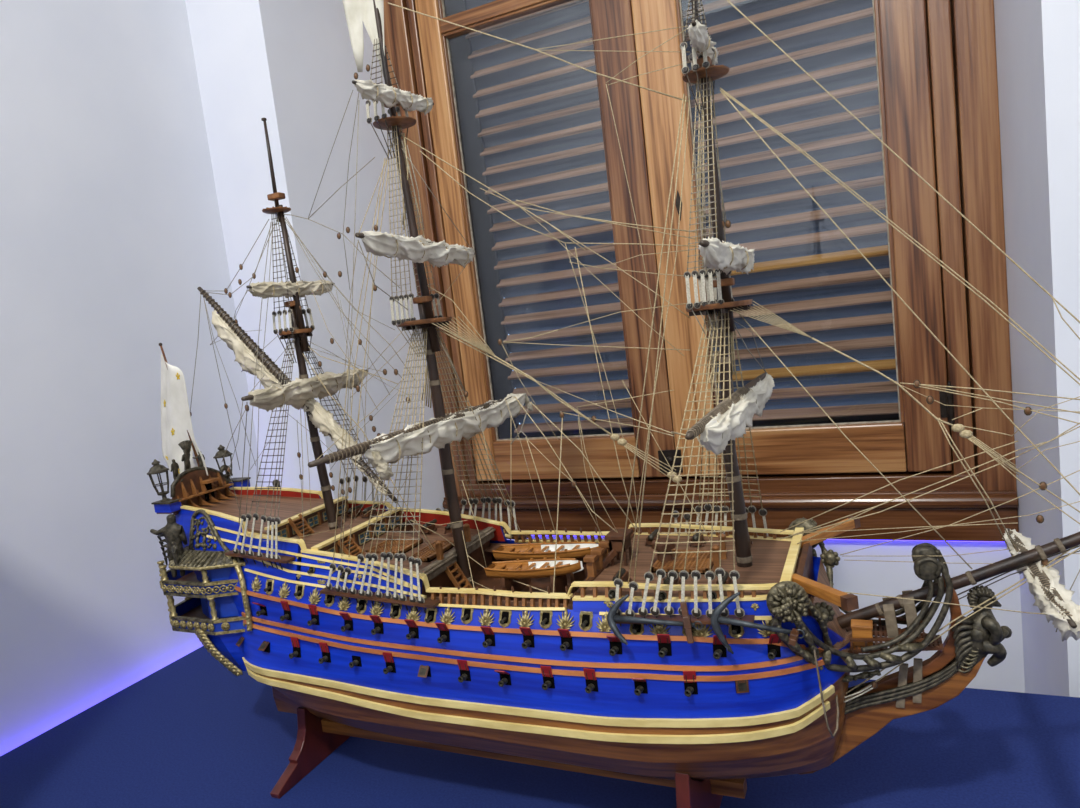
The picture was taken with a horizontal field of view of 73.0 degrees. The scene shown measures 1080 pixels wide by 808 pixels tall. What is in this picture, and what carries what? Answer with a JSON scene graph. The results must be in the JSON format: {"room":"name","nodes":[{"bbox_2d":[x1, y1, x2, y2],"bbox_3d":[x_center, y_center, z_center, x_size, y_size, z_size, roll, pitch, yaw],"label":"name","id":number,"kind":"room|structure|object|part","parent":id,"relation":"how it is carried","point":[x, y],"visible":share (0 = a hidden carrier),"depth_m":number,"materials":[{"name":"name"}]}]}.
{"room":"museum","nodes":[
{"label":"museum","id":0,"kind":"room"},
{"bbox_2d":[0,0,263,755],"bbox_3d":[-1.891,-0.326,0.237,0.120,4.165,6.000,-4,7,25],"label":"wall","id":1,"kind":"structure","parent":0,"point":[111,226],"depth_m":1.80,"materials":[{"name":"white paint"}]},
{"bbox_2d":[185,0,1079,697],"bbox_3d":[1.428,-0.858,1.484,4.934,4.165,0.756,-4,7,25],"label":"wall","id":2,"kind":"structure","parent":0,"point":[291,64],"depth_m":2.07,"materials":[{"name":"white paint"}]},
{"bbox_2d":[384,0,1018,541],"bbox_3d":[0.368,-0.648,2.202,1.716,2.124,0.212,-4,7,25],"label":"window","id":3,"kind":"structure","parent":2,"relation":"in","point":[530,126],"depth_m":2.14,"materials":[{"name":"brown wood"}]},
{"bbox_3d":[0.050,-0.688,2.417,0.660,1.820,0.051,-4,7,25],"label":"shutter frame","id":4,"kind":"part","parent":3,"relation":"part of","materials":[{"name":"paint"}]},
{"bbox_3d":[0.084,0.178,2.414,0.507,0.135,0.044,-4,7,25],"label":"rail","id":5,"kind":"part","parent":3,"relation":"part of","materials":[{"name":"brown wood"}]},
{"bbox_3d":[0.404,-0.576,2.120,0.020,0.090,0.004,-4,7,25],"label":"key plate","id":6,"kind":"part","parent":3,"relation":"part of","materials":[{"name":"metal"}]},
{"bbox_3d":[0.467,0.315,2.276,1.718,0.177,0.144,-4,7,25],"label":"sill","id":7,"kind":"part","parent":3,"relation":"part of","materials":[{"name":"brown wood"}]},
{"bbox_3d":[0.769,0.131,2.101,0.504,0.135,0.044,-4,7,25],"label":"rail","id":8,"kind":"part","parent":3,"relation":"part of","materials":[{"name":"brown wood"}]},
{"bbox_3d":[0.653,1.623,-0.580,5.134,0.100,6.000,-4,7,25],"label":"floor","id":9,"kind":"structure","parent":0,"visible":0},
{"bbox_2d":[0,646,1079,807],"bbox_3d":[0.263,1.027,1.101,2.865,0.800,1.057,-4,7,25],"label":"display table","id":10,"kind":"object","parent":9,"relation":"on","point":[193,732],"visible":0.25,"depth_m":1.29,"materials":[{"name":"blue fabric"}]},
{"bbox_2d":[270,707,746,807],"bbox_3d":[-0.064,0.569,1.229,0.796,0.154,0.278,-4,7,25],"label":"display stand","id":11,"kind":"object","parent":10,"relation":"on","point":[317,737],"visible":0.4,"depth_m":1.27,"materials":[{"name":"brown wood"}]},
{"bbox_2d":[147,0,1079,779],"bbox_3d":[-0.046,-0.076,1.121,1.656,1.287,0.640,-4,7,25],"label":"model ship","id":12,"kind":"object","parent":11,"relation":"on","point":[366,615],"visible":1,"depth_m":1.03,"materials":[{"name":"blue wood"}]},
{"bbox_3d":[-0.552,0.289,1.401,0.229,0.004,0.307,-4,7,25],"label":"gallery rail","id":13,"kind":"part","parent":12,"relation":"part of","materials":[{"name":"brown metal"}]},
{"bbox_3d":[-0.658,0.149,1.411,0.008,0.058,0.135,-4,7,25],"label":"moulding","id":14,"kind":"part","parent":12,"relation":"part of","materials":[{"name":"brown wood"}]},
{"bbox_3d":[-0.550,0.299,1.401,0.225,0.022,0.300,-4,7,25],"label":"gallery panel","id":15,"kind":"part","parent":12,"relation":"part of","materials":[{"name":"gold metal"}]},
{"bbox_3d":[-0.550,0.310,1.403,0.229,0.004,0.307,-4,7,25],"label":"gallery rail","id":16,"kind":"part","parent":12,"relation":"part of","materials":[{"name":"brown metal"}]},
{"bbox_3d":[-0.656,0.160,1.413,0.006,0.073,0.135,-4,7,25],"label":"panel","id":17,"kind":"part","parent":12,"relation":"part of","materials":[{"name":"brown wood"}]},
{"bbox_2d":[178,483,233,501],"bbox_3d":[-0.646,0.170,1.409,0.014,0.003,0.127,-4,7,25],"label":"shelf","id":18,"kind":"object","parent":12,"relation":"attached to","point":[202,492],"depth_m":1.41,"materials":[{"name":"brown wood"}]},
{"bbox_3d":[-0.539,0.353,1.406,0.229,0.004,0.307,-4,7,25],"label":"gallery rail","id":19,"kind":"part","parent":12,"relation":"part of","materials":[{"name":"brown metal"}]},
{"bbox_3d":[-0.537,0.374,1.408,0.229,0.004,0.307,-4,7,25],"label":"gallery rail","id":20,"kind":"part","parent":12,"relation":"part of","materials":[{"name":"brown metal"}]},
{"bbox_3d":[-0.537,0.364,1.406,0.225,0.021,0.300,-4,7,25],"label":"gallery panel","id":21,"kind":"part","parent":12,"relation":"part of","materials":[{"name":"blue wood"}]},
{"bbox_3d":[-0.585,0.225,1.297,0.119,0.072,0.026,-3,7,32],"label":"relief frame","id":22,"kind":"part","parent":12,"relation":"part of","materials":[{"name":"brown metal"}]},
{"bbox_3d":[-0.597,0.197,1.315,0.202,0.023,0.011,-3,8,34],"label":"cap rail","id":23,"kind":"part","parent":12,"relation":"part of","materials":[{"name":"beige wood"}]},
{"bbox_3d":[-0.510,0.318,1.243,0.014,0.130,0.060,-12,8,-40],"label":"gallery frame","id":24,"kind":"part","parent":12,"relation":"part of","materials":[{"name":"gold metal"}]},
{"bbox_3d":[-0.515,0.407,1.254,0.013,0.013,0.016,-12,8,-40],"label":"port lid","id":25,"kind":"part","parent":12,"relation":"part of","materials":[{"name":"brown wood"}]},
{"bbox_3d":[-0.455,0.399,1.203,0.016,0.012,0.015,-2,8,34],"label":"port lid","id":26,"kind":"part","parent":12,"relation":"part of","materials":[{"name":"brown wood"}]},
{"bbox_3d":[-0.450,0.223,1.222,0.134,0.012,0.011,-3,7,30],"label":"cap rail","id":27,"kind":"part","parent":12,"relation":"part of","materials":[{"name":"beige wood"}]},
{"bbox_3d":[-0.531,0.173,1.463,0.202,0.023,0.011,-5,6,15],"label":"cap rail","id":28,"kind":"part","parent":12,"relation":"part of","materials":[{"name":"beige wood"}]},
{"bbox_3d":[-0.409,0.325,1.173,0.015,0.017,0.005,-3,7,32],"label":"port lid","id":29,"kind":"part","parent":12,"relation":"part of","materials":[{"name":"red wood"}]},
{"bbox_3d":[-0.391,0.381,1.167,0.015,0.017,0.003,-3,7,29],"label":"port lid","id":30,"kind":"part","parent":12,"relation":"part of","materials":[{"name":"red wood"}]},
{"bbox_3d":[-0.419,0.196,1.326,0.014,0.004,0.205,-4,7,25],"label":"rail","id":31,"kind":"part","parent":12,"relation":"part of","materials":[{"name":"beige wood"}]},
{"bbox_3d":[-0.355,0.322,1.143,0.015,0.017,0.004,-3,7,29],"label":"port lid","id":32,"kind":"part","parent":12,"relation":"part of","materials":[{"name":"red wood"}]},
{"bbox_3d":[-0.336,0.379,1.136,0.015,0.017,0.004,-4,7,27],"label":"port lid","id":33,"kind":"part","parent":12,"relation":"part of","materials":[{"name":"red wood"}]},
{"bbox_3d":[-0.295,0.323,1.109,0.016,0.015,0.010,-4,7,25],"label":"port lid","id":34,"kind":"part","parent":12,"relation":"part of","materials":[{"name":"red wood"}]},
{"bbox_3d":[-0.316,0.216,1.284,0.014,0.004,0.236,-4,7,25],"label":"rail","id":35,"kind":"part","parent":12,"relation":"part of","materials":[{"name":"beige wood"}]},
{"bbox_3d":[-0.281,0.246,1.132,0.230,0.035,0.011,-4,7,27],"label":"cap rail","id":36,"kind":"part","parent":12,"relation":"part of","materials":[{"name":"beige wood"}]},
{"bbox_3d":[-0.361,0.190,1.422,0.134,0.012,0.011,-5,7,19],"label":"cap rail","id":37,"kind":"part","parent":12,"relation":"part of","materials":[{"name":"beige wood"}]},
{"bbox_3d":[-0.244,0.320,1.085,0.015,0.015,0.010,-4,7,25],"label":"port lid","id":38,"kind":"part","parent":12,"relation":"part of","materials":[{"name":"red wood"}]},
{"bbox_3d":[-0.225,0.376,1.082,0.015,0.017,0.005,-4,7,25],"label":"port lid","id":39,"kind":"part","parent":12,"relation":"part of","materials":[{"name":"red wood"}]},
{"bbox_3d":[-0.187,0.319,1.059,0.015,0.015,0.010,-4,7,25],"label":"port lid","id":40,"kind":"part","parent":12,"relation":"part of","materials":[{"name":"red wood"}]},
{"bbox_3d":[-0.168,0.386,1.055,0.015,0.014,0.012,-4,7,25],"label":"port lid","id":41,"kind":"part","parent":12,"relation":"part of","materials":[{"name":"brown wood"}]},
{"bbox_3d":[-0.139,0.317,1.038,0.015,0.015,0.010,-4,7,25],"label":"port lid","id":42,"kind":"part","parent":12,"relation":"part of","materials":[{"name":"red wood"}]},
{"bbox_3d":[-0.178,0.209,1.361,0.230,0.035,0.011,-4,7,22],"label":"cap rail","id":43,"kind":"part","parent":12,"relation":"part of","materials":[{"name":"beige wood"}]},
{"bbox_3d":[-0.108,0.368,1.029,0.015,0.017,0.005,-4,7,25],"label":"port lid","id":44,"kind":"part","parent":12,"relation":"part of","materials":[{"name":"red wood"}]},
{"bbox_3d":[-0.073,0.313,1.007,0.015,0.015,0.010,-4,7,25],"label":"port lid","id":45,"kind":"part","parent":12,"relation":"part of","materials":[{"name":"red wood"}]},
{"bbox_3d":[-0.061,0.265,1.026,0.229,0.005,0.012,-4,7,25],"label":"cap rail","id":46,"kind":"part","parent":12,"relation":"part of","materials":[{"name":"beige wood"}]},
{"bbox_3d":[-0.052,0.367,0.999,0.015,0.012,0.014,-4,7,25],"label":"port lid","id":47,"kind":"part","parent":12,"relation":"part of","materials":[{"name":"red wood"}]},
{"bbox_3d":[-0.018,0.306,0.982,0.015,0.015,0.010,-4,7,25],"label":"port lid","id":48,"kind":"part","parent":12,"relation":"part of","materials":[{"name":"red wood"}]},
{"bbox_2d":[484,557,583,578],"bbox_3d":[-0.007,0.247,1.090,0.157,0.030,0.046,-4,7,25],"label":"rowing boat","id":49,"kind":"object","parent":12,"relation":"on","point":[536,568],"visible":0.96,"depth_m":1.08,"materials":[{"name":"brown wood"}]},
{"bbox_3d":[0.055,0.237,1.061,0.018,0.019,0.003,-4,7,25],"label":"stem post","id":50,"kind":"part","parent":49,"relation":"part of","materials":[{"name":"beige paint"}]},
{"bbox_2d":[492,540,600,559],"bbox_3d":[0.014,0.235,1.159,0.188,0.028,0.050,-4,7,25],"label":"rowing boat","id":51,"kind":"object","parent":12,"relation":"on","point":[575,549],"visible":0.81,"depth_m":1.16,"materials":[{"name":"brown wood"}]},
{"bbox_3d":[0.009,0.357,0.975,0.015,0.017,0.005,-4,7,25],"label":"port lid","id":52,"kind":"part","parent":12,"relation":"part of","materials":[{"name":"red wood"}]},
{"bbox_3d":[0.049,0.225,1.274,0.229,0.005,0.012,-4,7,25],"label":"cap rail","id":53,"kind":"part","parent":12,"relation":"part of","materials":[{"name":"beige wood"}]},
{"bbox_3d":[0.032,0.301,0.959,0.015,0.015,0.010,-4,7,25],"label":"port lid","id":54,"kind":"part","parent":12,"relation":"part of","materials":[{"name":"red wood"}]},
{"bbox_3d":[0.073,0.234,1.041,0.016,0.034,0.014,-4,7,25],"label":"rail post","id":55,"kind":"part","parent":12,"relation":"part of","materials":[{"name":"brown wood"}]},
{"bbox_3d":[0.065,0.351,0.949,0.015,0.017,0.005,-4,7,24],"label":"port lid","id":56,"kind":"part","parent":12,"relation":"part of","materials":[{"name":"red wood"}]},
{"bbox_3d":[0.085,0.230,1.068,0.016,0.034,0.014,-4,7,25],"label":"rail post","id":57,"kind":"part","parent":12,"relation":"part of","materials":[{"name":"brown wood"}]},
{"bbox_3d":[0.099,0.217,1.099,0.008,0.004,0.140,-4,7,25],"label":"cross rail","id":58,"kind":"part","parent":12,"relation":"part of","materials":[{"name":"brown wood"}]},
{"bbox_3d":[0.100,0.224,1.099,0.016,0.034,0.014,-4,7,25],"label":"rail post","id":59,"kind":"part","parent":12,"relation":"part of","materials":[{"name":"brown wood"}]},
{"bbox_3d":[0.094,0.299,0.930,0.015,0.013,0.013,-4,7,21],"label":"port lid","id":60,"kind":"part","parent":12,"relation":"part of","materials":[{"name":"red wood"}]},
{"bbox_3d":[0.125,0.348,0.920,0.015,0.012,0.014,-5,7,19],"label":"port lid","id":61,"kind":"part","parent":12,"relation":"part of","materials":[{"name":"red wood"}]},
{"bbox_2d":[607,594,702,644],"bbox_3d":[0.141,0.265,0.903,0.117,0.058,0.028,-5,6,12],"label":"anchor","id":62,"kind":"object","parent":12,"relation":"attached to","point":[611,617],"visible":1,"depth_m":0.90,"materials":[{"name":"metal"}]},
{"bbox_3d":[0.098,0.269,0.914,0.029,0.058,0.022,-4,7,25],"label":"arm","id":63,"kind":"part","parent":62,"relation":"part of","materials":[{"name":"metal"}]},
{"bbox_3d":[0.155,0.293,0.911,0.015,0.016,0.010,-5,6,15],"label":"port lid","id":64,"kind":"part","parent":12,"relation":"part of","materials":[{"name":"red wood"}]},
{"bbox_3d":[0.167,0.232,0.934,0.264,0.007,0.018,-5,7,19],"label":"cap rail","id":65,"kind":"part","parent":12,"relation":"part of","materials":[{"name":"beige wood"}]},
{"bbox_3d":[0.186,0.339,0.907,0.015,0.017,0.005,-5,6,12],"label":"port lid","id":66,"kind":"part","parent":12,"relation":"part of","materials":[{"name":"red wood"}]},
{"bbox_3d":[0.266,0.196,1.157,0.264,0.007,0.018,-3,7,30],"label":"cap rail","id":67,"kind":"part","parent":12,"relation":"part of","materials":[{"name":"beige wood"}]},
{"bbox_3d":[0.221,0.290,0.899,0.016,0.016,0.010,-6,6,7],"label":"port lid","id":68,"kind":"part","parent":12,"relation":"part of","materials":[{"name":"red wood"}]},
{"bbox_3d":[0.249,0.348,0.901,0.015,0.017,0.004,-6,6,4],"label":"port lid","id":69,"kind":"part","parent":12,"relation":"part of","materials":[{"name":"brown wood"}]},
{"bbox_2d":[711,592,804,653],"bbox_3d":[0.254,0.261,0.857,0.104,0.075,0.041,-4,7,25],"label":"anchor","id":70,"kind":"object","parent":12,"relation":"attached to","point":[716,618],"visible":1,"depth_m":0.87,"materials":[{"name":"metal"}]},
{"bbox_3d":[0.224,0.263,0.875,0.039,0.075,0.010,-7,6,-1],"label":"arm","id":71,"kind":"part","parent":70,"relation":"part of","materials":[{"name":"metal"}]},
{"bbox_3d":[0.289,0.289,0.898,0.017,0.017,0.009,-7,6,-5],"label":"port lid","id":72,"kind":"part","parent":12,"relation":"part of","materials":[{"name":"red wood"}]},
{"bbox_3d":[0.342,0.204,0.988,0.012,0.006,0.225,-4,7,25],"label":"rail","id":73,"kind":"part","parent":12,"relation":"part of","materials":[{"name":"beige wood"}]},
{"bbox_3d":[0.395,0.273,0.894,0.207,0.135,0.109,-4,7,25],"label":"head rail","id":74,"kind":"part","parent":12,"relation":"part of","materials":[{"name":"brown metal"}]},
{"bbox_3d":[0.406,0.274,0.890,0.165,0.100,0.106,-4,7,25],"label":"head rail","id":75,"kind":"part","parent":12,"relation":"part of","materials":[{"name":"brown metal"}]},
{"bbox_3d":[0.465,0.252,1.021,0.165,0.100,0.105,-4,7,25],"label":"head rail","id":76,"kind":"part","parent":12,"relation":"part of","materials":[{"name":"wood"}]},
{"bbox_3d":[0.440,0.304,0.922,0.090,0.015,0.004,-5,6,15],"label":"beak rail","id":77,"kind":"part","parent":12,"relation":"part of","materials":[{"name":"brown wood"}]},
{"bbox_3d":[0.444,0.262,0.908,0.087,0.090,0.039,-4,7,25],"label":"head rail","id":78,"kind":"part","parent":12,"relation":"part of","materials":[{"name":"brown metal"}]},
{"bbox_3d":[0.468,0.294,0.985,0.090,0.015,0.004,-3,8,34],"label":"beak rail","id":79,"kind":"part","parent":12,"relation":"part of","materials":[{"name":"brown wood"}]},
{"bbox_3d":[0.454,0.252,1.028,0.207,0.135,0.109,-4,7,25],"label":"head rail","id":80,"kind":"part","parent":12,"relation":"part of","materials":[{"name":"grey wood"}]},
{"bbox_3d":[0.476,0.251,0.979,0.008,0.089,0.092,-13,9,-43],"label":"head rail","id":81,"kind":"part","parent":12,"relation":"part of","materials":[{"name":"brown metal"}]}
]}

